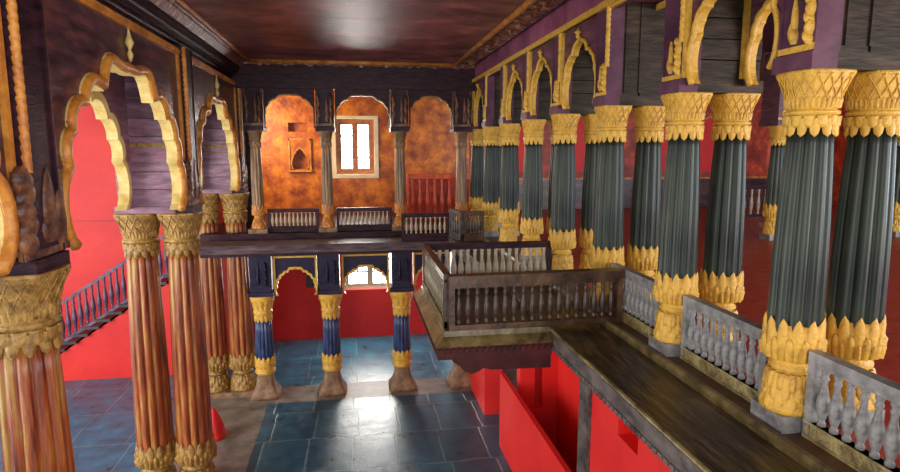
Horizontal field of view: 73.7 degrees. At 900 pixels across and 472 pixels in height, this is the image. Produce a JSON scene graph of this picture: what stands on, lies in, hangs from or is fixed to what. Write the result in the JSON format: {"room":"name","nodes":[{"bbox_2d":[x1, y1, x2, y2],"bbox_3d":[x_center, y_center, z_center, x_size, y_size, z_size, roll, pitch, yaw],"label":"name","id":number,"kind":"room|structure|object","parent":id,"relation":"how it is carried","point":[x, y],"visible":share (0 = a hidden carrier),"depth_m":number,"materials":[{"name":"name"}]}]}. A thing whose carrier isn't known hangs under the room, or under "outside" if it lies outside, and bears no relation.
{"room":"palace hall","nodes":[
{"label":"palace hall","id":0,"kind":"room"},
{"bbox_2d":[61,104,165,338],"bbox_3d":[-8.340,-0.340,13.755,6.200,6.670,0.200,-1,8,-9],"label":"wall","id":1,"kind":"structure","parent":0,"point":[93,190],"depth_m":13.69,"materials":[{"name":"paint"}]},
{"bbox_2d":[218,199,229,369],"bbox_3d":[-5.206,-0.311,13.626,0.150,6.650,3.040,-1,8,-9],"label":"wall","id":2,"kind":"structure","parent":0,"point":[221,219],"depth_m":13.59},
{"bbox_2d":[245,131,254,227],"bbox_3d":[-4.321,-1.708,12.268,0.500,3.100,0.100,-1,8,-9],"label":"wall","id":3,"kind":"structure","parent":0,"point":[250,217],"depth_m":12.34,"materials":[{"name":"brown wood"}]},
{"bbox_2d":[0,334,511,471],"bbox_3d":[-3.585,4.096,6.662,13.200,0.100,19.000,-1,8,-9],"label":"floor","id":4,"kind":"structure","parent":0,"point":[450,431],"depth_m":10.93,"materials":[{"name":"tile"}]},
{"bbox_2d":[60,235,172,380],"bbox_3d":[-7.416,1.205,13.377,4.340,3.718,1.220,-1,8,-9],"label":"staircase","id":5,"kind":"structure","parent":4,"relation":"on","point":[100,349],"depth_m":12.98,"materials":[{"name":"paint"}]},
{"bbox_2d":[470,269,501,414],"bbox_3d":[0.703,1.802,11.852,0.340,2.970,1.450,-1,8,-9],"label":"wall pier","id":6,"kind":"object","parent":4,"relation":"on","point":[485,383],"visible":0.21,"depth_m":11.32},
{"bbox_2d":[577,379,591,471],"bbox_3d":[1.445,2.593,6.331,0.180,2.970,0.280,-1,8,-9],"label":"post","id":7,"kind":"object","parent":4,"relation":"on","point":[585,394],"visible":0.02,"depth_m":6.18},
{"bbox_2d":[289,123,307,168],"bbox_3d":[-4.387,-2.256,15.391,2.400,3.300,0.100,-1,8,-9],"label":"wall","id":8,"kind":"structure","parent":0,"point":[300,161],"depth_m":15.44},
{"bbox_2d":[173,377,471,471],"bbox_3d":[-1.227,4.295,5.278,5.620,0.100,15.500,-1,8,-9],"label":"floor border","id":9,"kind":"object","parent":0,"point":[242,418],"visible":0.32,"depth_m":11.65,"materials":[{"name":"stone"}]},
{"bbox_2d":[0,262,75,471],"bbox_3d":[-3.038,2.271,4.524,0.620,4.120,0.620,-1,8,-9],"label":"column","id":10,"kind":"structure","parent":9,"relation":"on","point":[35,430],"depth_m":4.21,"materials":[{"name":"wood"}]},
{"bbox_2d":[0,0,69,275],"bbox_3d":[-3.286,-0.830,4.027,0.994,2.160,0.651,-1,8,-9],"label":"pier","id":11,"kind":"object","parent":10,"relation":"on","point":[36,182],"visible":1,"depth_m":4.07,"materials":[{"name":"brown wood"}]},
{"bbox_2d":[0,8,20,276],"bbox_3d":[-2.605,-0.553,2.127,0.188,2.068,3.530,-1,8,-9],"label":"arch panel","id":12,"kind":"object","parent":11,"relation":"attached to","point":[9,220],"visible":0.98,"depth_m":3.81,"materials":[{"name":"wood"}]},
{"bbox_2d":[113,214,176,471],"bbox_3d":[-4.190,1.720,8.372,0.620,4.120,0.620,-1,8,-9],"label":"column","id":13,"kind":"structure","parent":9,"relation":"on","point":[154,426],"depth_m":8.19,"materials":[{"name":"wood"}]},
{"bbox_2d":[156,210,216,471],"bbox_3d":[-3.666,1.708,8.454,0.620,4.120,0.620,-1,8,-9],"label":"column","id":14,"kind":"structure","parent":9,"relation":"on","point":[195,445],"depth_m":8.27,"materials":[{"name":"wood"}]},
{"bbox_2d":[114,45,202,213],"bbox_3d":[-3.914,-1.393,7.957,0.994,2.160,0.651,-1,8,-9],"label":"pier","id":15,"kind":"object","parent":14,"relation":"on","point":[151,177],"visible":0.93,"depth_m":7.83,"materials":[{"name":"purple wood"}]},
{"bbox_2d":[90,72,133,210],"bbox_3d":[-3.895,-1.121,5.956,0.130,2.030,3.520,-1,8,-9],"label":"arch panel","id":16,"kind":"object","parent":15,"relation":"attached to","point":[109,106],"visible":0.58,"depth_m":7.43,"materials":[{"name":"brown wood"}]},
{"bbox_2d":[42,0,187,250],"bbox_3d":[-3.235,-1.117,6.063,0.188,2.068,3.520,-1,8,-9],"label":"arch panel","id":17,"kind":"object","parent":15,"relation":"attached to","point":[87,40],"visible":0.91,"depth_m":5.31,"materials":[{"name":"wood"}]},
{"bbox_2d":[199,194,230,399],"bbox_3d":[-4.777,1.194,12.039,0.620,4.120,0.620,-1,8,-9],"label":"column","id":18,"kind":"structure","parent":9,"relation":"on","point":[211,274],"depth_m":11.91,"materials":[{"name":"wood"}]},
{"bbox_2d":[211,408,226,441],"bbox_3d":[-4.090,3.236,10.405,0.368,0.540,0.369,-1,8,-9],"label":"cloth bundle","id":19,"kind":"object","parent":9,"relation":"on","point":[219,430],"visible":0.67,"depth_m":10.32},
{"bbox_2d":[219,192,256,398],"bbox_3d":[-4.253,1.182,12.121,0.620,4.120,0.620,-1,8,-9],"label":"column","id":20,"kind":"structure","parent":9,"relation":"on","point":[243,381],"depth_m":11.99,"materials":[{"name":"wood"}]},
{"bbox_2d":[202,88,247,193],"bbox_3d":[-4.501,-1.919,11.623,0.994,2.160,0.651,-1,8,-9],"label":"pier","id":21,"kind":"object","parent":20,"relation":"on","point":[216,166],"visible":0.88,"depth_m":11.49,"materials":[{"name":"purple wood"}]},
{"bbox_2d":[192,56,240,204],"bbox_3d":[-3.842,-1.662,9.861,0.188,2.068,3.250,-1,8,-9],"label":"arch panel","id":22,"kind":"object","parent":21,"relation":"attached to","point":[211,86],"visible":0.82,"depth_m":10.01,"materials":[{"name":"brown wood"}]},
{"bbox_2d":[250,294,281,400],"bbox_3d":[-3.740,2.206,12.094,0.594,2.100,0.594,-1,8,-9],"label":"column","id":23,"kind":"structure","parent":9,"relation":"on","point":[267,388],"depth_m":11.96,"materials":[{"name":"stone"}]},
{"bbox_2d":[248,256,273,296],"bbox_3d":[-3.737,0.699,11.861,0.480,0.950,0.434,-1,8,-9],"label":"pier","id":24,"kind":"object","parent":23,"relation":"on","point":[260,268],"visible":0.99,"depth_m":11.73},
{"bbox_2d":[273,255,317,295],"bbox_3d":[-3.081,0.778,11.979,0.840,0.820,0.150,-1,8,-9],"label":"arch panel","id":25,"kind":"object","parent":24,"relation":"attached to","point":[307,264],"visible":0.96,"depth_m":11.91,"materials":[{"name":"blue wood"}]},
{"bbox_2d":[318,294,346,396],"bbox_3d":[-2.426,2.177,12.300,0.594,2.100,0.594,-1,8,-9],"label":"column","id":26,"kind":"structure","parent":9,"relation":"on","point":[333,384],"depth_m":12.16,"materials":[{"name":"wood"}]},
{"bbox_2d":[317,255,341,294],"bbox_3d":[-2.424,0.670,12.067,0.480,0.950,0.434,-1,8,-9],"label":"pier","id":27,"kind":"object","parent":26,"relation":"on","point":[329,265],"visible":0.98,"depth_m":11.93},
{"bbox_2d":[341,253,389,293],"bbox_3d":[-1.713,0.748,12.194,0.950,0.820,0.150,-1,8,-9],"label":"arch panel","id":28,"kind":"object","parent":27,"relation":"attached to","point":[351,263],"visible":0.99,"depth_m":12.12,"materials":[{"name":"blue wood"}]},
{"bbox_2d":[389,291,415,392],"bbox_3d":[-1.004,2.145,12.523,0.594,2.100,0.594,-1,8,-9],"label":"column","id":29,"kind":"structure","parent":9,"relation":"on","point":[401,380],"depth_m":12.39,"materials":[{"name":"wood"}]},
{"bbox_2d":[390,253,413,291],"bbox_3d":[-1.001,0.638,12.290,0.480,0.950,0.434,-1,8,-9],"label":"pier","id":30,"kind":"object","parent":29,"relation":"on","point":[401,269],"visible":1,"depth_m":12.15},
{"bbox_2d":[447,360,470,388],"bbox_3d":[0.231,2.117,12.716,0.594,2.100,0.594,-1,8,-9],"label":"column","id":31,"kind":"structure","parent":9,"relation":"on","point":[457,378],"depth_m":12.63,"materials":[{"name":"stone"}]},
{"bbox_2d":[450,252,470,273],"bbox_3d":[0.233,0.610,12.484,0.480,0.950,0.434,-1,8,-9],"label":"pier","id":32,"kind":"object","parent":31,"relation":"on","point":[456,255],"visible":0.02,"depth_m":12.34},
{"bbox_2d":[413,252,449,290],"bbox_3d":[-0.384,0.718,12.402,0.760,0.820,0.150,-1,8,-9],"label":"arch panel","id":33,"kind":"object","parent":32,"relation":"attached to","point":[417,257],"visible":0.41,"depth_m":12.32,"materials":[{"name":"blue wood"}]},
{"bbox_2d":[405,175,469,214],"bbox_3d":[-0.277,-0.974,14.545,1.700,1.000,0.100,-1,8,-9],"label":"wall","id":34,"kind":"structure","parent":0,"point":[445,181],"depth_m":14.47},
{"bbox_2d":[517,352,557,447],"bbox_3d":[1.403,2.041,9.620,0.620,3.130,0.200,-1,8,-9],"label":"wall","id":35,"kind":"structure","parent":0,"point":[545,411],"depth_m":9.61,"materials":[{"name":"paint"}]},
{"bbox_2d":[472,0,618,82],"bbox_3d":[1.277,-2.342,6.824,0.060,0.060,11.600,-1,8,-9],"label":"trim","id":36,"kind":"structure","parent":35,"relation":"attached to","point":[603,5],"depth_m":6.99,"materials":[{"name":"gold metal"}]},
{"bbox_2d":[475,230,857,471],"bbox_3d":[1.743,0.954,5.325,0.350,0.200,15.600,-1,8,-9],"label":"sill","id":37,"kind":"structure","parent":35,"relation":"attached to","point":[819,453],"depth_m":4.03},
{"bbox_2d":[469,129,483,223],"bbox_3d":[0.561,-1.181,12.399,0.346,2.020,0.346,-3,9,-20],"label":"column","id":38,"kind":"structure","parent":37,"relation":"on","point":[477,135],"depth_m":12.28,"materials":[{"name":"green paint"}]},
{"bbox_2d":[481,127,499,236],"bbox_3d":[0.759,-1.003,11.157,0.346,2.020,0.346,-3,9,-20],"label":"column","id":39,"kind":"structure","parent":37,"relation":"on","point":[490,204],"depth_m":11.06,"materials":[{"name":"grey paint"}]},
{"bbox_2d":[482,73,521,126],"bbox_3d":[0.935,-2.492,10.972,0.704,0.980,0.302,-1,8,-9],"label":"pier","id":40,"kind":"object","parent":39,"relation":"on","point":[491,85],"visible":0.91,"depth_m":10.82,"materials":[{"name":"purple wood"}]},
{"bbox_2d":[498,123,519,241],"bbox_3d":[0.968,-0.817,9.857,0.346,2.020,0.346,0,8,2],"label":"column","id":41,"kind":"structure","parent":37,"relation":"on","point":[508,216],"depth_m":9.75,"materials":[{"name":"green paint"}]},
{"bbox_2d":[499,62,521,123],"bbox_3d":[1.143,-2.305,9.671,0.704,0.980,0.302,-1,8,-9],"label":"pier","id":42,"kind":"object","parent":41,"relation":"on","point":[516,102],"visible":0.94,"depth_m":9.55,"materials":[{"name":"paint"}]},
{"bbox_2d":[504,55,522,120],"bbox_3d":[0.970,-2.210,8.977,0.131,0.912,1.045,-1,8,-9],"label":"arch panel","id":43,"kind":"object","parent":42,"relation":"attached to","point":[513,70],"visible":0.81,"depth_m":9.28,"materials":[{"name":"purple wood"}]},
{"bbox_2d":[519,119,545,262],"bbox_3d":[1.175,-0.630,8.556,0.346,2.020,0.346,0,8,2],"label":"column","id":44,"kind":"structure","parent":37,"relation":"on","point":[531,226],"depth_m":8.44,"materials":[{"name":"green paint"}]},
{"bbox_2d":[521,52,551,119],"bbox_3d":[1.351,-2.119,8.371,0.704,0.980,0.302,-1,8,-9],"label":"pier","id":45,"kind":"object","parent":44,"relation":"on","point":[543,94],"visible":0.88,"depth_m":8.25,"materials":[{"name":"black wood"}]},
{"bbox_2d":[528,39,552,115],"bbox_3d":[1.175,-2.026,7.697,0.131,0.912,1.005,-1,8,-9],"label":"arch panel","id":46,"kind":"object","parent":45,"relation":"attached to","point":[543,54],"visible":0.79,"depth_m":7.96,"materials":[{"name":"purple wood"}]},
{"bbox_2d":[548,114,580,269],"bbox_3d":[1.377,-0.450,7.295,0.346,2.020,0.346,-3,9,-20],"label":"column","id":47,"kind":"structure","parent":37,"relation":"on","point":[562,232],"depth_m":7.18,"materials":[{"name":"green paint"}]},
{"bbox_2d":[549,33,595,114],"bbox_3d":[1.553,-1.938,7.110,0.704,0.980,0.302,-1,8,-9],"label":"pier","id":48,"kind":"object","parent":47,"relation":"on","point":[581,87],"visible":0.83,"depth_m":7.00,"materials":[{"name":"black wood"}]},
{"bbox_2d":[559,14,597,109],"bbox_3d":[1.381,-1.842,6.411,0.131,0.912,1.055,-1,8,-9],"label":"arch panel","id":49,"kind":"object","parent":48,"relation":"attached to","point":[573,39],"visible":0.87,"depth_m":6.60,"materials":[{"name":"gold wood"}]},
{"bbox_2d":[588,105,631,311],"bbox_3d":[1.587,-0.262,5.985,0.346,2.020,0.346,-3,9,-20],"label":"column","id":50,"kind":"structure","parent":37,"relation":"on","point":[607,248],"depth_m":5.86,"materials":[{"name":"grey paint"}]},
{"bbox_2d":[592,1,664,106],"bbox_3d":[1.763,-1.751,5.800,0.704,0.980,0.302,-1,8,-9],"label":"pier","id":51,"kind":"object","parent":50,"relation":"on","point":[630,37],"visible":0.95,"depth_m":5.67,"materials":[{"name":"black wood"}]},
{"bbox_2d":[611,263,659,337],"bbox_3d":[1.690,0.583,5.448,0.070,0.500,0.980,-1,8,-9],"label":"balustrade","id":52,"kind":"object","parent":37,"relation":"on","point":[642,305],"visible":0.65,"depth_m":5.37,"materials":[{"name":"grey paint"}]},
{"bbox_2d":[484,238,836,471],"bbox_3d":[1.406,0.789,6.143,0.065,0.135,9.750,-1,8,-9],"label":"beam","id":53,"kind":"structure","parent":37,"relation":"on","point":[799,455],"depth_m":3.86,"materials":[{"name":"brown wood"}]},
{"bbox_2d":[450,238,809,471],"bbox_3d":[1.065,0.826,6.289,0.555,0.191,10.133,-1,8,-9],"label":"balcony floor","id":54,"kind":"structure","parent":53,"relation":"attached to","point":[686,431],"depth_m":3.94,"materials":[{"name":"brown wood"}]},
{"bbox_2d":[463,211,483,240],"bbox_3d":[0.431,-0.186,10.884,0.370,0.540,0.070,-1,8,-9],"label":"balustrade","id":55,"kind":"object","parent":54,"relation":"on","point":[476,226],"visible":1,"depth_m":10.86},
{"bbox_2d":[413,285,552,373],"bbox_3d":[0.241,0.900,6.371,1.070,0.390,2.090,-1,8,-9],"label":"balcony","id":56,"kind":"object","parent":54,"relation":"attached to","point":[473,351],"visible":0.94,"depth_m":5.42,"materials":[{"name":"brown wood"}]},
{"bbox_2d":[422,245,450,327],"bbox_3d":[-0.159,0.469,6.245,0.070,0.500,1.710,-1,8,-9],"label":"balustrade","id":57,"kind":"object","parent":56,"relation":"on","point":[435,273],"visible":0.98,"depth_m":6.03,"materials":[{"name":"brown wood"}]},
{"bbox_2d":[424,240,551,273],"bbox_3d":[0.469,0.323,7.261,1.560,0.500,0.076,-1,8,-9],"label":"balustrade","id":58,"kind":"object","parent":56,"relation":"on","point":[546,263],"visible":0.69,"depth_m":7.24,"materials":[{"name":"brown wood"}]},
{"bbox_2d":[447,267,624,331],"bbox_3d":[0.795,0.575,5.503,1.651,0.500,0.126,-2,8,-11],"label":"balustrade","id":59,"kind":"object","parent":56,"relation":"on","point":[614,276],"visible":1,"depth_m":5.47,"materials":[{"name":"wood"}]},
{"bbox_2d":[648,92,712,356],"bbox_3d":[1.793,-0.077,4.694,0.346,2.020,0.346,-3,9,-20],"label":"column","id":60,"kind":"structure","parent":37,"relation":"on","point":[676,276],"depth_m":4.59,"materials":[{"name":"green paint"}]},
{"bbox_2d":[658,0,763,95],"bbox_3d":[1.969,-1.566,4.509,0.704,0.980,0.302,-1,8,-9],"label":"pier","id":61,"kind":"object","parent":60,"relation":"on","point":[720,45],"visible":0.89,"depth_m":4.41,"materials":[{"name":"black wood"}]},
{"bbox_2d":[681,0,780,85],"bbox_3d":[1.794,-1.472,3.830,0.131,0.912,1.015,-1,8,-9],"label":"arch panel","id":62,"kind":"object","parent":61,"relation":"attached to","point":[696,11],"visible":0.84,"depth_m":4.26,"materials":[{"name":"gold wood"}]},
{"bbox_2d":[739,0,770,85],"bbox_3d":[2.248,-1.482,3.901,0.131,0.912,1.015,-1,8,-9],"label":"arch panel","id":63,"kind":"object","parent":61,"relation":"attached to","point":[755,12],"visible":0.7,"depth_m":4.36,"materials":[{"name":"gold wood"}]},
{"bbox_2d":[680,295,768,402],"bbox_3d":[1.895,0.767,4.167,0.070,0.500,0.960,-1,8,-9],"label":"balustrade","id":64,"kind":"object","parent":37,"relation":"on","point":[692,333],"visible":0.92,"depth_m":4.13,"materials":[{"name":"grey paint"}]},
{"bbox_2d":[750,68,856,433],"bbox_3d":[1.997,0.105,3.424,0.346,2.020,0.346,0,8,2],"label":"column","id":65,"kind":"structure","parent":37,"relation":"on","point":[794,322],"depth_m":3.32,"materials":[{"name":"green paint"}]},
{"bbox_2d":[772,0,899,74],"bbox_3d":[2.172,-1.383,3.238,0.704,0.980,0.302,-1,8,-9],"label":"pier","id":66,"kind":"object","parent":65,"relation":"on","point":[859,35],"visible":0.99,"depth_m":3.14,"materials":[{"name":"purple paint"}]},
{"bbox_2d":[801,350,899,471],"bbox_3d":[2.099,0.949,2.896,0.070,0.500,0.960,-1,8,-9],"label":"balustrade","id":67,"kind":"object","parent":37,"relation":"on","point":[818,404],"visible":1,"depth_m":3.08,"materials":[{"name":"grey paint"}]},
{"bbox_2d":[252,90,834,341],"bbox_3d":[2.905,-0.757,16.558,17.100,6.700,0.320,-1,8,-9],"label":"wall","id":68,"kind":"structure","parent":0,"point":[430,147],"depth_m":15.62,"materials":[{"name":"paint"}]},
{"bbox_2d":[288,138,312,171],"bbox_3d":[-3.782,-2.035,15.115,0.600,0.840,0.090,-1,8,-9],"label":"frame","id":69,"kind":"object","parent":68,"relation":"attached to","point":[294,144],"visible":1,"depth_m":15.09,"materials":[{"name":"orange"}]},
{"bbox_2d":[335,119,374,173],"bbox_3d":[-2.451,-2.302,15.500,0.980,1.400,0.100,-1,8,-9],"label":"window","id":70,"kind":"structure","parent":68,"relation":"in","point":[354,137],"depth_m":15.49,"materials":[{"name":"brown wood"}]},
{"bbox_2d":[331,116,378,177],"bbox_3d":[-2.447,-2.288,15.472,1.180,1.580,0.320,-1,8,-9],"label":"trim","id":71,"kind":"structure","parent":68,"relation":"attached to","point":[376,155],"depth_m":15.34,"materials":[{"name":"white paint"}]},
{"bbox_2d":[344,253,390,289],"bbox_3d":[-2.126,0.777,15.932,1.420,1.260,0.100,-1,8,-9],"label":"window","id":72,"kind":"structure","parent":68,"relation":"in","point":[365,277],"depth_m":15.96,"materials":[{"name":"glass"}]},
{"bbox_2d":[575,115,585,171],"bbox_3d":[3.476,-2.507,16.219,1.086,1.560,0.050,-1,8,-9],"label":"wall panel","id":73,"kind":"object","parent":68,"relation":"attached to","point":[580,145],"visible":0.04,"depth_m":16.25,"materials":[{"name":"red paint"}]},
{"bbox_2d":[700,115,714,171],"bbox_3d":[7.229,-2.591,16.808,1.086,1.560,0.050,-1,8,-9],"label":"wall panel","id":74,"kind":"object","parent":68,"relation":"attached to","point":[706,145],"visible":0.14,"depth_m":16.82,"materials":[{"name":"red paint"}]},
{"bbox_2d":[199,205,899,467],"bbox_3d":[4.445,0.659,7.454,16.940,0.220,19.000,-1,8,-9],"label":"floor","id":75,"kind":"structure","parent":0,"point":[757,252],"depth_m":9.55,"materials":[{"name":"red carpet"}]},
{"bbox_2d":[247,131,268,233],"bbox_3d":[-3.740,-1.045,11.628,0.360,1.970,0.360,-1,8,-9],"label":"column","id":76,"kind":"structure","parent":75,"relation":"on","point":[258,208],"depth_m":11.56,"materials":[{"name":"wood"}]},
{"bbox_2d":[242,87,266,131],"bbox_3d":[-3.755,-2.420,11.528,0.367,0.800,0.544,-1,8,-9],"label":"pier","id":77,"kind":"object","parent":76,"relation":"on","point":[253,105],"visible":0.99,"depth_m":11.30,"materials":[{"name":"brown wood"}]},
{"bbox_2d":[263,88,314,127],"bbox_3d":[-3.079,-2.468,11.507,0.940,0.780,0.125,-1,8,-9],"label":"arch panel","id":78,"kind":"object","parent":77,"relation":"attached to","point":[269,94],"visible":0.99,"depth_m":11.46,"materials":[{"name":"brown wood"}]},
{"bbox_2d":[230,64,474,91],"bbox_3d":[-1.821,-3.066,11.661,4.650,0.440,0.270,-1,8,-9],"label":"beam","id":79,"kind":"structure","parent":77,"relation":"on","point":[248,75],"depth_m":11.52,"materials":[{"name":"brown wood"}]},
{"bbox_2d":[334,89,389,128],"bbox_3d":[-1.712,-2.498,11.721,1.050,0.780,0.125,-1,8,-9],"label":"arch panel","id":80,"kind":"object","parent":79,"relation":"attached to","point":[341,95],"visible":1,"depth_m":11.67,"materials":[{"name":"brown wood"}]},
{"bbox_2d":[409,90,451,128],"bbox_3d":[-0.383,-2.528,11.929,0.860,0.780,0.125,-1,8,-9],"label":"arch panel","id":81,"kind":"object","parent":79,"relation":"attached to","point":[414,96],"visible":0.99,"depth_m":11.88,"materials":[{"name":"brown wood"}]},
{"bbox_2d":[267,208,319,231],"bbox_3d":[-3.083,-0.313,11.838,0.990,0.460,0.070,-1,8,-9],"label":"balustrade","id":82,"kind":"object","parent":75,"relation":"on","point":[294,228],"visible":0.99,"depth_m":11.81,"materials":[{"name":"brown wood"}]},
{"bbox_2d":[200,250,451,257],"bbox_3d":[-2.119,0.211,12.093,5.450,0.250,0.450,-1,8,-9],"label":"trim","id":83,"kind":"structure","parent":75,"relation":"attached to","point":[395,251],"depth_m":11.79,"materials":[{"name":"brown wood"}]},
{"bbox_2d":[318,131,337,231],"bbox_3d":[-2.426,-1.075,11.834,0.360,1.970,0.360,-1,8,-9],"label":"column","id":84,"kind":"structure","parent":75,"relation":"on","point":[328,224],"depth_m":11.76,"materials":[{"name":"wood"}]},
{"bbox_2d":[315,88,334,131],"bbox_3d":[-2.442,-2.450,11.734,0.367,0.800,0.544,-1,8,-9],"label":"pier","id":85,"kind":"object","parent":84,"relation":"on","point":[324,98],"visible":1,"depth_m":11.51,"materials":[{"name":"brown wood"}]},
{"bbox_2d":[336,207,391,230],"bbox_3d":[-1.715,-0.344,12.052,1.100,0.460,0.070,-1,8,-9],"label":"balustrade","id":86,"kind":"object","parent":75,"relation":"on","point":[347,227],"visible":1,"depth_m":12.03,"materials":[{"name":"brown wood"}]},
{"bbox_2d":[392,131,409,230],"bbox_3d":[-1.004,-1.107,12.057,0.360,1.970,0.360,-1,8,-9],"label":"column","id":87,"kind":"structure","parent":75,"relation":"on","point":[399,136],"depth_m":11.97,"materials":[{"name":"wood"}]},
{"bbox_2d":[389,90,408,131],"bbox_3d":[-1.019,-2.482,11.957,0.367,0.800,0.544,-1,8,-9],"label":"pier","id":88,"kind":"object","parent":87,"relation":"on","point":[398,99],"visible":1,"depth_m":11.73,"materials":[{"name":"brown wood"}]},
{"bbox_2d":[407,173,471,218],"bbox_3d":[-0.190,-0.943,14.154,1.650,1.050,0.114,-1,8,-9],"label":"balustrade","id":89,"kind":"object","parent":75,"relation":"on","point":[412,177],"visible":0.53,"depth_m":14.07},
{"bbox_2d":[453,132,468,228],"bbox_3d":[0.231,-1.135,12.250,0.360,1.970,0.360,-1,8,-9],"label":"column","id":90,"kind":"structure","parent":75,"relation":"on","point":[461,137],"depth_m":12.15,"materials":[{"name":"wood"}]},
{"bbox_2d":[450,91,471,131],"bbox_3d":[0.215,-2.509,12.151,0.367,0.800,0.544,-1,8,-9],"label":"pier","id":91,"kind":"object","parent":90,"relation":"on","point":[461,100],"visible":1,"depth_m":11.93,"materials":[{"name":"brown wood"}]},
{"bbox_2d":[545,120,554,258],"bbox_3d":[1.561,-0.639,8.617,0.346,2.020,0.346,0,8,2],"label":"column","id":92,"kind":"structure","parent":75,"relation":"on","point":[550,122],"depth_m":8.55,"materials":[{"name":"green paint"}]},
{"bbox_2d":[578,114,599,268],"bbox_3d":[1.762,-0.458,7.356,0.346,2.020,0.346,0,8,2],"label":"column","id":93,"kind":"structure","parent":75,"relation":"on","point":[585,239],"depth_m":7.25,"materials":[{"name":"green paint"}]},
{"bbox_2d":[625,106,665,301],"bbox_3d":[1.972,-0.271,6.045,0.346,2.020,0.346,0,8,2],"label":"column","id":94,"kind":"structure","parent":75,"relation":"on","point":[643,245],"depth_m":5.92,"materials":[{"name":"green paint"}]},
{"bbox_2d":[698,93,760,351],"bbox_3d":[2.179,-0.086,4.755,0.346,2.020,0.346,-3,9,-20],"label":"column","id":95,"kind":"structure","parent":75,"relation":"on","point":[721,280],"depth_m":4.63,"materials":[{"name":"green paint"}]},
{"bbox_2d":[759,126,785,240],"bbox_3d":[5.811,-0.940,10.716,0.346,2.020,0.346,-3,9,-20],"label":"column","id":96,"kind":"structure","parent":75,"relation":"on","point":[777,142],"depth_m":10.62,"materials":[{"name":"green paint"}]},
{"bbox_2d":[759,53,786,126],"bbox_3d":[5.798,-2.585,10.563,0.324,1.280,0.534,-1,8,-9],"label":"pier","id":97,"kind":"object","parent":96,"relation":"on","point":[772,105],"visible":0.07,"depth_m":10.57,"materials":[{"name":"paint"}]},
{"bbox_2d":[824,70,899,428],"bbox_3d":[2.382,0.097,3.484,0.346,2.020,0.346,-3,9,-20],"label":"column","id":98,"kind":"structure","parent":75,"relation":"on","point":[855,307],"depth_m":3.37,"materials":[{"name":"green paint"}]},
{"bbox_2d":[892,136,899,236],"bbox_3d":[8.360,-0.997,11.116,0.346,2.020,0.346,0,8,2],"label":"column","id":99,"kind":"structure","parent":75,"relation":"on","point":[896,216],"depth_m":11.07,"materials":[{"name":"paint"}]},
{"bbox_2d":[556,357,579,471],"bbox_3d":[2.300,2.509,6.353,0.120,3.130,7.000,-1,8,-9],"label":"wall","id":100,"kind":"structure","parent":0,"point":[568,382],"depth_m":9.18,"materials":[{"name":"paint"}]},
{"bbox_2d":[499,372,670,471],"bbox_3d":[1.593,2.602,6.161,0.300,3.000,7.820,-1,8,-9],"label":"wall","id":101,"kind":"structure","parent":0,"point":[526,447],"depth_m":7.24,"materials":[{"name":"paint"}]},
{"bbox_2d":[756,12,773,80],"bbox_3d":[1.354,-2.756,6.470,23.200,0.180,19.000,-1,8,-9],"label":"ceiling","id":102,"kind":"structure","parent":0,"point":[768,30],"depth_m":9.52,"materials":[{"name":"brown wood"}]},
{"bbox_2d":[96,0,239,77],"bbox_3d":[-3.503,-2.321,5.448,0.970,0.390,12.400,-1,8,-9],"label":"trim","id":103,"kind":"structure","parent":102,"relation":"attached to","point":[122,3],"depth_m":7.20,"materials":[{"name":"brown wood"}]},
{"bbox_2d":[150,0,245,66],"bbox_3d":[-2.753,-2.260,4.350,0.170,0.200,14.000,-1,8,-9],"label":"trim","id":104,"kind":"structure","parent":102,"relation":"attached to","point":[170,7],"depth_m":7.81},
{"bbox_2d":[184,0,525,62],"bbox_3d":[-0.721,-2.364,4.583,3.860,0.060,13.838,-1,8,-9],"label":"ceiling panel","id":105,"kind":"object","parent":102,"relation":"attached to","point":[416,31],"visible":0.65,"depth_m":8.12,"materials":[{"name":"wood"}]},
{"bbox_2d":[173,0,536,66],"bbox_3d":[-0.724,-2.317,4.610,3.940,0.078,13.890,-1,8,-9],"label":"trim","id":106,"kind":"structure","parent":105,"relation":"attached to","point":[182,3],"depth_m":9.79,"materials":[{"name":"brown wood"}]},
{"bbox_2d":[243,61,475,69],"bbox_3d":[-1.791,-3.291,11.439,4.850,0.170,0.150,-1,8,-9],"label":"trim","id":107,"kind":"structure","parent":102,"relation":"attached to","point":[460,66],"depth_m":11.43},
{"bbox_2d":[460,0,564,66],"bbox_3d":[1.356,-2.392,4.988,0.310,0.120,14.000,-1,8,-9],"label":"trim","id":108,"kind":"structure","parent":102,"relation":"attached to","point":[538,9],"depth_m":8.08,"materials":[{"name":"wood"}]},
{"bbox_2d":[475,0,662,77],"bbox_3d":[1.628,-2.543,6.851,0.650,0.350,11.600,-1,8,-9],"label":"trim","id":109,"kind":"structure","parent":102,"relation":"attached to","point":[568,10],"depth_m":7.74,"materials":[{"name":"paint"}]},
{"bbox_2d":[832,96,848,205],"bbox_3d":[12.712,-1.294,8.497,0.200,3.350,19.000,-1,8,-9],"label":"wall","id":110,"kind":"structure","parent":0,"point":[840,140],"depth_m":17.30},
{"bbox_3d":[0.227,0.067,11.706,0.610,0.185,1.000,-1,8,-9],"label":"floor","id":111,"kind":"structure","parent":0,"visible":0},
{"bbox_2d":[199,237,448,255],"bbox_3d":[-2.315,0.182,11.275,4.650,0.160,0.700,-1,8,-9],"label":"gallery edge","id":112,"kind":"object","parent":111,"relation":"attached to","point":[387,243],"visible":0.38,"depth_m":11.02,"materials":[{"name":"wood"}]},
{"bbox_2d":[401,213,448,240],"bbox_3d":[-0.458,-0.173,11.357,0.920,0.520,0.070,-1,8,-9],"label":"balustrade","id":113,"kind":"object","parent":112,"relation":"on","point":[406,236],"visible":1,"depth_m":11.33,"materials":[{"name":"brown wood"}]},
{"bbox_2d":[449,208,462,240],"bbox_3d":[0.112,-0.222,11.135,0.070,0.540,0.573,-3,9,-21],"label":"balustrade","id":114,"kind":"object","parent":111,"relation":"on","point":[453,223],"visible":1,"depth_m":11.08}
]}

